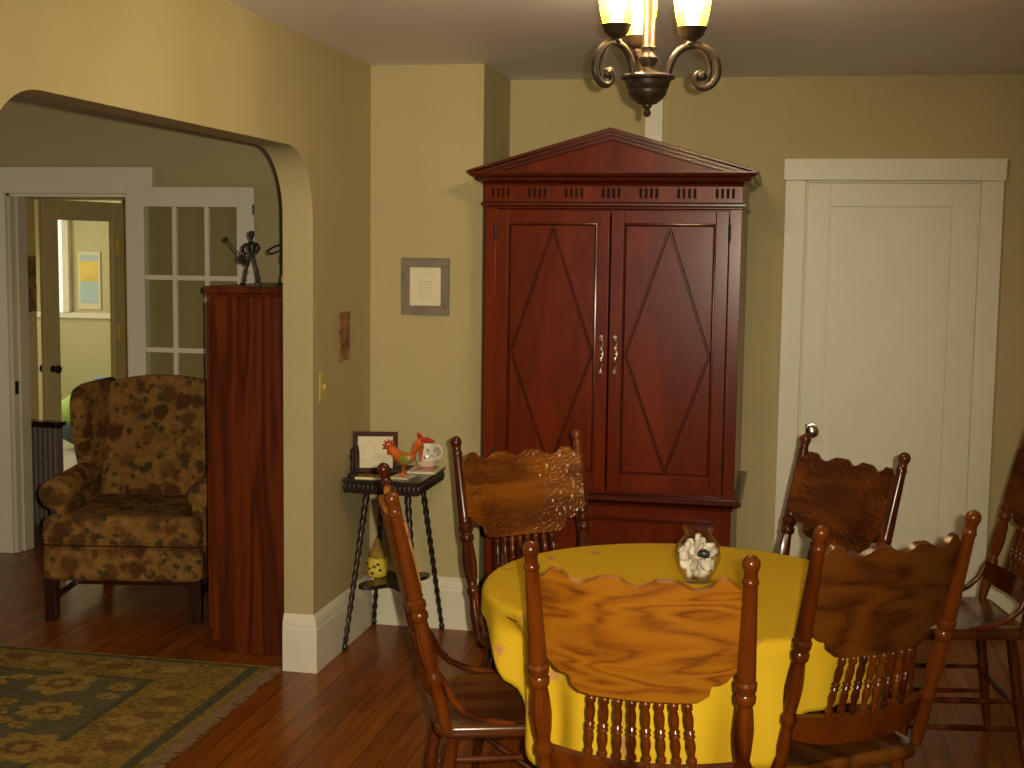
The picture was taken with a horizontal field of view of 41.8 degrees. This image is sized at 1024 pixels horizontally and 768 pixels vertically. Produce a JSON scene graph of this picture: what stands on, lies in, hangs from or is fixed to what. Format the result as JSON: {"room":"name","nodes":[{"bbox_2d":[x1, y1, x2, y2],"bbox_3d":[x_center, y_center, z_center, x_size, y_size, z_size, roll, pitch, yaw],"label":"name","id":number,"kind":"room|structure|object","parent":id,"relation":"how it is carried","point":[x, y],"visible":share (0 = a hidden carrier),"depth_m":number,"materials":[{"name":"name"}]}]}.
{"room":"dining room","nodes":[
{"label":"dining room","id":0,"kind":"room"},
{"bbox_2d":[26,198,38,418],"bbox_3d":[-3.338,-0.416,8.177,0.780,2.440,1.530,2,6,11],"label":"wall","id":1,"kind":"structure","parent":0,"point":[30,207],"depth_m":8.21,"materials":[{"name":"beige paint"}]},
{"bbox_2d":[27,256,36,311],"bbox_3d":[-2.929,-0.612,8.176,0.008,0.340,0.100,2,6,11],"label":"print","id":2,"kind":"object","parent":1,"relation":"attached to","point":[32,286],"visible":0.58,"depth_m":8.18,"materials":[{"name":"paint"}]},
{"bbox_2d":[38,199,125,420],"bbox_3d":[-2.695,-0.186,8.466,0.156,1.920,0.677,4,6,28],"label":"door","id":3,"kind":"structure","parent":1,"relation":"in","point":[50,212],"depth_m":8.23,"materials":[{"name":"beige paint"}]},
{"bbox_2d":[34,200,120,418],"bbox_3d":[-2.876,-0.753,11.603,4.100,2.440,0.100,2,6,11],"label":"wall","id":4,"kind":"structure","parent":0,"point":[85,343],"depth_m":11.76,"materials":[{"name":"paint"}]},
{"bbox_2d":[58,220,71,311],"bbox_3d":[-3.984,-1.145,11.716,0.260,1.030,0.050,2,6,11],"label":"window","id":5,"kind":"structure","parent":4,"relation":"in","point":[64,231],"depth_m":11.70,"materials":[{"name":"white glass"}]},
{"bbox_2d":[37,311,109,318],"bbox_3d":[-2.843,-0.571,11.544,4.000,0.050,0.035,2,6,11],"label":"trim","id":6,"kind":"structure","parent":4,"relation":"attached to","point":[62,314],"depth_m":11.71,"materials":[{"name":"beige paint"}]},
{"bbox_2d":[78,251,100,308],"bbox_3d":[-3.684,-0.903,11.695,0.210,0.500,0.014,2,6,11],"label":"poster","id":7,"kind":"object","parent":4,"relation":"attached to","point":[89,263],"visible":1,"depth_m":11.69,"materials":[{"name":"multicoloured paper"}]},
{"bbox_2d":[70,200,120,200],"bbox_3d":[-3.409,-0.501,9.019,4.100,2.440,0.100,2,6,11],"label":"wall","id":8,"kind":"structure","parent":0,"point":[70,200],"depth_m":8.81,"materials":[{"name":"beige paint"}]},
{"bbox_2d":[0,95,282,378],"bbox_3d":[-3.153,-0.326,7.296,5.300,2.440,0.130,2,6,11],"label":"wall","id":9,"kind":"structure","parent":0,"point":[33,132],"depth_m":6.90,"materials":[{"name":"paint"}]},
{"bbox_2d":[0,167,154,552],"bbox_3d":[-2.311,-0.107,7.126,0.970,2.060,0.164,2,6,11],"label":"trim","id":10,"kind":"structure","parent":9,"relation":"attached to","point":[17,184],"depth_m":7.13,"materials":[{"name":"beige paint"}]},
{"bbox_2d":[126,187,256,379],"bbox_3d":[-1.636,-0.025,6.871,0.696,1.949,0.047,2,6,11],"label":"door","id":11,"kind":"structure","parent":9,"relation":"in","point":[138,199],"depth_m":6.83,"materials":[{"name":"beige paint"}]},
{"bbox_2d":[0,0,370,614],"bbox_3d":[-1.348,0.163,2.634,0.121,2.440,6.653,2,6,11],"label":"wall","id":12,"kind":"structure","parent":0,"point":[220,68],"depth_m":5.10,"materials":[{"name":"beige paint"}]},
{"bbox_2d":[319,371,326,401],"bbox_3d":[-0.737,0.011,5.266,0.019,0.116,0.072,2,6,11],"label":"light switch","id":13,"kind":"object","parent":12,"relation":"attached to","point":[322,375],"visible":1,"depth_m":5.26,"materials":[{"name":"gold metal"}]},
{"bbox_2d":[338,311,349,361],"bbox_3d":[-0.688,-0.196,5.506,0.006,0.200,0.138,2,6,11],"label":"plaque","id":14,"kind":"object","parent":12,"relation":"attached to","point":[343,317],"visible":1,"depth_m":5.49,"materials":[{"name":"paint"}]},
{"bbox_2d":[282,574,478,673],"bbox_3d":[-0.630,0.980,5.679,0.963,0.228,0.427,-5,8,-45],"label":"baseboard","id":15,"kind":"structure","parent":12,"relation":"attached to","point":[309,642],"depth_m":5.70,"materials":[{"name":"beige paint"}]},
{"bbox_2d":[370,64,510,588],"bbox_3d":[-0.368,-0.176,6.153,0.619,2.440,0.667,2,6,11],"label":"wall","id":16,"kind":"structure","parent":0,"point":[431,125],"depth_m":5.79,"materials":[{"name":"beige paint"}]},
{"bbox_2d":[401,258,449,314],"bbox_3d":[-0.373,-0.420,5.778,0.212,0.245,0.017,2,6,11],"label":"wall picture","id":17,"kind":"object","parent":16,"relation":"attached to","point":[425,282],"visible":1,"depth_m":5.78,"materials":[{"name":"grey wood"}]},
{"bbox_2d":[410,267,440,305],"bbox_3d":[-0.372,-0.421,5.783,0.140,0.165,0.008,2,6,11],"label":"print","id":18,"kind":"object","parent":17,"relation":"attached to","point":[425,282],"depth_m":5.78,"materials":[{"name":"beige paper"}]},
{"bbox_2d":[0,439,1023,767],"bbox_3d":[-1.668,1.102,5.739,8.920,0.066,12.400,2,6,11],"label":"floor","id":19,"kind":"structure","parent":0,"point":[368,707],"depth_m":5.15,"materials":[{"name":"brown wood"}]},
{"bbox_2d":[31,419,65,524],"bbox_3d":[-2.769,0.527,7.941,0.260,0.625,0.090,3,6,19],"label":"radiator","id":20,"kind":"object","parent":19,"relation":"on","point":[47,435],"visible":0.66,"depth_m":7.89,"materials":[{"name":"metal"}]},
{"bbox_2d":[61,377,106,443],"bbox_3d":[-3.246,0.243,10.851,0.895,0.602,0.592,2,6,11],"label":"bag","id":21,"kind":"object","parent":19,"relation":"on","point":[67,435],"visible":0.05,"depth_m":10.71,"materials":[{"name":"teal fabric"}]},
{"bbox_2d":[38,374,208,622],"bbox_3d":[-1.709,0.500,6.281,0.808,1.036,0.849,1,6,1],"label":"chair","id":22,"kind":"object","parent":19,"relation":"on","point":[132,509],"visible":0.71,"depth_m":6.25,"materials":[{"name":"fabric"}]},
{"bbox_2d":[43,494,202,547],"bbox_3d":[-1.713,0.624,6.170,0.700,0.140,0.595,1,6,1],"label":"seat cushion","id":23,"kind":"object","parent":22,"relation":"on","point":[89,520],"depth_m":5.88,"materials":[{"name":"fabric"}]},
{"bbox_2d":[0,645,282,767],"bbox_3d":[-2.535,1.203,4.288,2.807,0.011,2.664,2,6,11],"label":"rug","id":24,"kind":"object","parent":19,"relation":"on","point":[59,708],"visible":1,"depth_m":4.85,"materials":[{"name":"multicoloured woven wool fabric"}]},
{"bbox_2d":[203,282,283,655],"bbox_3d":[-1.012,0.329,5.733,0.393,1.503,0.664,2,6,11],"label":"cabinet","id":25,"kind":"object","parent":19,"relation":"on","point":[244,323],"visible":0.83,"depth_m":5.42,"materials":[{"name":"red wood"}]},
{"bbox_2d":[224,231,261,285],"bbox_3d":[-1.101,-0.515,5.494,0.152,0.224,0.053,1,6,4],"label":"figurine","id":26,"kind":"object","parent":25,"relation":"on","point":[242,258],"visible":1,"depth_m":5.48,"materials":[{"name":"metal"}]},
{"bbox_2d":[268,244,282,285],"bbox_3d":[-0.940,-0.483,5.445,0.110,0.171,0.069,2,6,11],"label":"wire sculpture","id":27,"kind":"object","parent":25,"relation":"on","point":[281,283],"visible":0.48,"depth_m":5.44,"materials":[{"name":"metal"}]},
{"bbox_2d":[342,465,445,650],"bbox_3d":[-0.497,0.734,5.692,0.338,0.721,0.430,2,6,11],"label":"side table","id":28,"kind":"object","parent":19,"relation":"on","point":[418,485],"visible":0.73,"depth_m":5.56,"materials":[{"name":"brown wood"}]},
{"bbox_2d":[348,445,359,476],"bbox_3d":[-0.659,0.318,5.555,0.040,0.128,0.044,-4,7,-40],"label":"ornament","id":29,"kind":"object","parent":28,"relation":"on","point":[352,451],"visible":0.99,"depth_m":5.55,"materials":[{"name":"metal"}]},
{"bbox_2d":[355,474,380,479],"bbox_3d":[-0.580,0.381,5.511,0.115,0.012,0.076,1,6,8],"label":"booklet","id":30,"kind":"object","parent":28,"relation":"on","point":[359,476],"visible":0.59,"depth_m":5.48,"materials":[{"name":"beige paper"}]},
{"bbox_2d":[353,431,397,472],"bbox_3d":[-0.576,0.285,5.666,0.188,0.172,0.070,0,6,-2],"label":"picture frame","id":31,"kind":"object","parent":28,"relation":"on","point":[372,454],"visible":0.82,"depth_m":5.65,"materials":[{"name":"beige paper"}]},
{"bbox_2d":[366,538,387,577],"bbox_3d":[-0.576,0.741,5.738,0.092,0.165,0.096,2,6,11],"label":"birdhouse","id":32,"kind":"object","parent":28,"relation":"on","point":[377,559],"visible":1,"depth_m":5.71,"materials":[{"name":"yellow ceramic"}]},
{"bbox_2d":[359,570,429,591],"bbox_3d":[-0.498,0.837,5.702,0.247,0.016,0.311,2,6,11],"label":"shelf","id":33,"kind":"object","parent":28,"relation":"attached to","point":[389,581],"depth_m":5.64,"materials":[{"name":"brown wood"}]},
{"bbox_2d":[391,473,416,479],"bbox_3d":[-0.452,0.383,5.543,0.085,0.006,0.105,3,6,17],"label":"booklet","id":34,"kind":"object","parent":28,"relation":"on","point":[408,476],"visible":0.7,"depth_m":5.53,"materials":[{"name":"beige paper"}]},
{"bbox_2d":[382,439,423,475],"bbox_3d":[-0.451,0.301,5.551,0.184,0.152,0.063,2,6,11],"label":"rooster figurine","id":35,"kind":"object","parent":34,"relation":"on","point":[403,458],"visible":1,"depth_m":5.54,"materials":[{"name":"orange ceramic"}]},
{"bbox_2d":[406,465,443,474],"bbox_3d":[-0.369,0.365,5.717,0.125,0.010,0.170,2,6,10],"label":"booklet","id":36,"kind":"object","parent":28,"relation":"on","point":[416,469],"visible":0.94,"depth_m":5.67,"materials":[{"name":"beige paper"}]},
{"bbox_2d":[415,432,443,466],"bbox_3d":[-0.363,0.282,5.768,0.109,0.146,0.109,-2,6,-23],"label":"pitcher","id":37,"kind":"object","parent":36,"relation":"on","point":[430,457],"visible":0.88,"depth_m":5.74,"materials":[{"name":"white ceramic"}]},
{"bbox_2d":[377,463,527,767],"bbox_3d":[-0.073,0.773,3.611,0.571,1.069,0.486,0,6,-8],"label":"dining chair","id":38,"kind":"object","parent":19,"relation":"on","point":[480,704],"visible":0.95,"depth_m":3.44,"materials":[{"name":"red wood"}]},
{"bbox_2d":[450,429,591,767],"bbox_3d":[0.136,0.715,4.221,0.486,1.069,0.571,-2,6,-28],"label":"dining chair","id":39,"kind":"object","parent":19,"relation":"on","point":[531,491],"visible":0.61,"depth_m":4.37,"materials":[{"name":"red wood"}]},
{"bbox_2d":[467,127,761,647],"bbox_3d":[0.456,0.023,5.755,1.154,2.144,0.839,2,6,11],"label":"armoire","id":40,"kind":"object","parent":19,"relation":"on","point":[616,260],"visible":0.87,"depth_m":5.38,"materials":[{"name":"brown wood"}]},
{"bbox_2d":[522,541,760,767],"bbox_3d":[0.312,0.837,3.019,0.486,1.069,0.571,2,6,13],"label":"dining chair","id":41,"kind":"object","parent":19,"relation":"on","point":[661,641],"visible":0.98,"depth_m":2.76,"materials":[{"name":"brown wood"}]},
{"bbox_2d":[777,433,910,706],"bbox_3d":[0.847,0.727,4.195,0.571,1.069,0.486,-2,6,-28],"label":"dining chair","id":42,"kind":"object","parent":19,"relation":"on","point":[859,504],"visible":0.35,"depth_m":4.28,"materials":[{"name":"red wood"}]},
{"bbox_2d":[770,510,981,767],"bbox_3d":[0.764,0.810,3.349,0.486,1.069,0.571,-2,6,-26],"label":"dining chair","id":43,"kind":"object","parent":19,"relation":"on","point":[881,600],"visible":0.96,"depth_m":3.13,"materials":[{"name":"red wood"}]},
{"bbox_2d":[869,431,1023,766],"bbox_3d":[1.536,0.701,4.537,0.571,1.069,0.486,1,6,2],"label":"dining chair","id":44,"kind":"object","parent":19,"relation":"on","point":[980,619],"visible":0.75,"depth_m":4.56,"materials":[{"name":"red wood"}]},
{"bbox_3d":[0.458,0.926,3.676,1.070,0.751,1.070,2,6,11],"label":"dining table","id":45,"kind":"object","parent":19,"relation":"on","visible":0},
{"bbox_2d":[481,543,901,767],"bbox_3d":[0.478,0.742,3.643,1.127,0.391,1.124,2,6,11],"label":"tablecloth","id":46,"kind":"object","parent":45,"relation":"on","point":[781,578],"visible":0.41,"depth_m":3.28,"materials":[{"name":"fabric"}]},
{"bbox_2d":[674,526,720,583],"bbox_3d":[0.508,0.465,3.674,0.128,0.152,0.128,2,6,11],"label":"glass vase","id":47,"kind":"object","parent":46,"relation":"on","point":[690,582],"visible":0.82,"depth_m":3.67,"materials":[{"name":"clear glass"}]},
{"bbox_2d":[678,546,688,554],"bbox_3d":[0.472,0.461,3.693,0.031,0.034,0.018,1,6,0],"label":"seashell","id":48,"kind":"object","parent":47,"relation":"in","point":[681,548],"visible":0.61,"depth_m":3.69,"materials":[{"name":"beige"}]},
{"bbox_2d":[679,551,688,560],"bbox_3d":[0.469,0.469,3.657,0.030,0.028,0.020,-3,7,-34],"label":"seashell","id":49,"kind":"object","parent":47,"relation":"in","point":[683,555],"visible":1,"depth_m":3.65,"materials":[{"name":"beige"}]},
{"bbox_2d":[679,559,691,568],"bbox_3d":[0.475,0.490,3.664,0.037,0.030,0.026,3,6,19],"label":"seashell","id":50,"kind":"object","parent":47,"relation":"in","point":[683,564],"visible":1,"depth_m":3.66,"materials":[{"name":"beige"}]},
{"bbox_2d":[683,540,691,551],"bbox_3d":[0.480,0.444,3.663,0.020,0.033,0.031,4,6,28],"label":"seashell","id":51,"kind":"object","parent":47,"relation":"in","point":[688,544],"visible":1,"depth_m":3.65,"materials":[{"name":"beige"}]},
{"bbox_2d":[686,569,692,578],"bbox_3d":[0.487,0.514,3.676,0.019,0.045,0.033,2,6,10],"label":"seashell","id":52,"kind":"object","parent":47,"relation":"in","point":[689,574],"visible":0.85,"depth_m":3.67,"materials":[{"name":"beige"}]},
{"bbox_2d":[686,538,693,546],"bbox_3d":[0.490,0.443,3.697,0.020,0.039,0.036,-1,6,-19],"label":"seashell","id":53,"kind":"object","parent":47,"relation":"in","point":[688,539],"visible":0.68,"depth_m":3.68,"materials":[{"name":"beige"}]},
{"bbox_2d":[689,546,696,554],"bbox_3d":[0.497,0.463,3.681,0.018,0.036,0.028,6,7,40],"label":"seashell","id":54,"kind":"object","parent":47,"relation":"in","point":[692,550],"visible":0.7,"depth_m":3.67,"materials":[{"name":"beige"}]},
{"bbox_2d":[690,561,697,570],"bbox_3d":[0.495,0.494,3.642,0.018,0.026,0.037,5,7,34],"label":"seashell","id":55,"kind":"object","parent":47,"relation":"in","point":[694,565],"visible":1,"depth_m":3.63,"materials":[{"name":"beige"}]},
{"bbox_2d":[689,554,701,559],"bbox_3d":[0.498,0.470,3.635,0.023,0.017,0.036,-3,7,-34],"label":"seashell","id":56,"kind":"object","parent":47,"relation":"in","point":[694,556],"visible":1,"depth_m":3.63,"materials":[{"name":"beige"}]},
{"bbox_2d":[692,570,699,576],"bbox_3d":[0.503,0.516,3.658,0.020,0.028,0.032,-2,6,-28],"label":"seashell","id":57,"kind":"object","parent":47,"relation":"in","point":[696,573],"visible":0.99,"depth_m":3.65,"materials":[{"name":"beige"}]},
{"bbox_2d":[694,540,700,548],"bbox_3d":[0.509,0.441,3.671,0.020,0.043,0.030,1,6,2],"label":"seashell","id":58,"kind":"object","parent":47,"relation":"in","point":[696,543],"visible":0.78,"depth_m":3.66,"materials":[{"name":"beige"}]},
{"bbox_2d":[695,533,701,540],"bbox_3d":[0.509,0.422,3.668,0.018,0.030,0.042,2,6,13],"label":"seashell","id":59,"kind":"object","parent":47,"relation":"in","point":[698,535],"visible":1,"depth_m":3.65,"materials":[{"name":"beige"}]},
{"bbox_2d":[695,542,703,553],"bbox_3d":[0.510,0.447,3.642,0.022,0.036,0.028,-1,6,-15],"label":"seashell","id":60,"kind":"object","parent":47,"relation":"in","point":[700,546],"visible":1,"depth_m":3.63,"materials":[{"name":"beige"}]},
{"bbox_2d":[697,549,709,558],"bbox_3d":[0.517,0.458,3.621,0.034,0.026,0.022,2,6,11],"label":"seashell","id":61,"kind":"object","parent":47,"relation":"in","point":[702,553],"visible":1,"depth_m":3.61,"materials":[{"name":"black"}]},
{"bbox_2d":[701,537,706,544],"bbox_3d":[0.526,0.437,3.696,0.018,0.035,0.026,-5,8,-44],"label":"seashell","id":62,"kind":"object","parent":47,"relation":"in","point":[703,539],"visible":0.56,"depth_m":3.69,"materials":[{"name":"beige"}]},
{"bbox_2d":[699,569,709,577],"bbox_3d":[0.525,0.519,3.667,0.030,0.033,0.026,3,6,20],"label":"seashell","id":63,"kind":"object","parent":47,"relation":"in","point":[703,574],"visible":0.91,"depth_m":3.66,"materials":[{"name":"beige"}]},
{"bbox_2d":[700,559,710,571],"bbox_3d":[0.527,0.493,3.643,0.025,0.032,0.036,-1,6,-13],"label":"seashell","id":64,"kind":"object","parent":47,"relation":"in","point":[704,564],"visible":1,"depth_m":3.64,"materials":[{"name":"beige"}]},
{"bbox_2d":[703,542,715,551],"bbox_3d":[0.536,0.446,3.664,0.040,0.030,0.027,3,6,19],"label":"seashell","id":65,"kind":"object","parent":47,"relation":"in","point":[709,546],"visible":0.88,"depth_m":3.65,"materials":[{"name":"beige"}]},
{"bbox_2d":[710,558,714,570],"bbox_3d":[0.544,0.494,3.671,0.018,0.035,0.026,-2,6,-28],"label":"seashell","id":66,"kind":"object","parent":47,"relation":"in","point":[712,560],"visible":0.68,"depth_m":3.66,"materials":[{"name":"beige"}]},
{"bbox_2d":[710,547,718,557],"bbox_3d":[0.549,0.461,3.672,0.027,0.030,0.028,-1,6,-18],"label":"seashell","id":67,"kind":"object","parent":47,"relation":"in","point":[714,551],"visible":0.85,"depth_m":3.66,"materials":[{"name":"beige"}]},
{"bbox_2d":[226,0,1023,79],"bbox_3d":[-1.636,-1.392,5.489,8.920,0.080,12.400,2,6,11],"label":"ceiling","id":68,"kind":"structure","parent":0,"point":[517,39],"depth_m":4.82,"materials":[{"name":"paint"}]},
{"bbox_2d":[591,0,721,116],"bbox_3d":[0.394,-0.916,3.526,0.323,0.425,0.338,2,6,11],"label":"chandelier","id":69,"kind":"object","parent":68,"relation":"hanging from","point":[633,20],"visible":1,"depth_m":3.46,"materials":[{"name":"brown metal"}]},
{"bbox_2d":[510,74,1023,574],"bbox_3d":[1.460,-0.143,6.059,3.001,2.440,0.120,2,6,11],"label":"wall","id":70,"kind":"structure","parent":0,"point":[758,123],"depth_m":5.96,"materials":[{"name":"beige paint"}]},
{"bbox_2d":[644,98,663,141],"bbox_3d":[0.628,-0.163,6.152,0.081,2.440,0.030,2,6,11],"label":"trim","id":71,"kind":"structure","parent":70,"relation":"attached to","point":[654,122],"depth_m":6.04,"materials":[{"name":"beige paint"}]},
{"bbox_2d":[796,183,979,558],"bbox_3d":[1.654,0.104,5.941,0.730,1.968,0.077,2,6,11],"label":"door","id":72,"kind":"structure","parent":70,"relation":"in","point":[890,273],"depth_m":5.94,"materials":[{"name":"beige paint"}]},
{"bbox_2d":[773,158,1007,596],"bbox_3d":[1.655,0.051,5.959,0.939,2.080,0.034,2,6,11],"label":"trim","id":73,"kind":"structure","parent":70,"relation":"attached to","point":[990,174],"depth_m":5.89,"materials":[{"name":"beige paint"}]},
{"bbox_2d":[986,584,1022,622],"bbox_3d":[2.453,0.998,5.894,0.715,0.228,0.020,2,6,11],"label":"baseboard","id":74,"kind":"structure","parent":70,"relation":"attached to","point":[1003,600],"depth_m":5.94,"materials":[{"name":"beige paint"}]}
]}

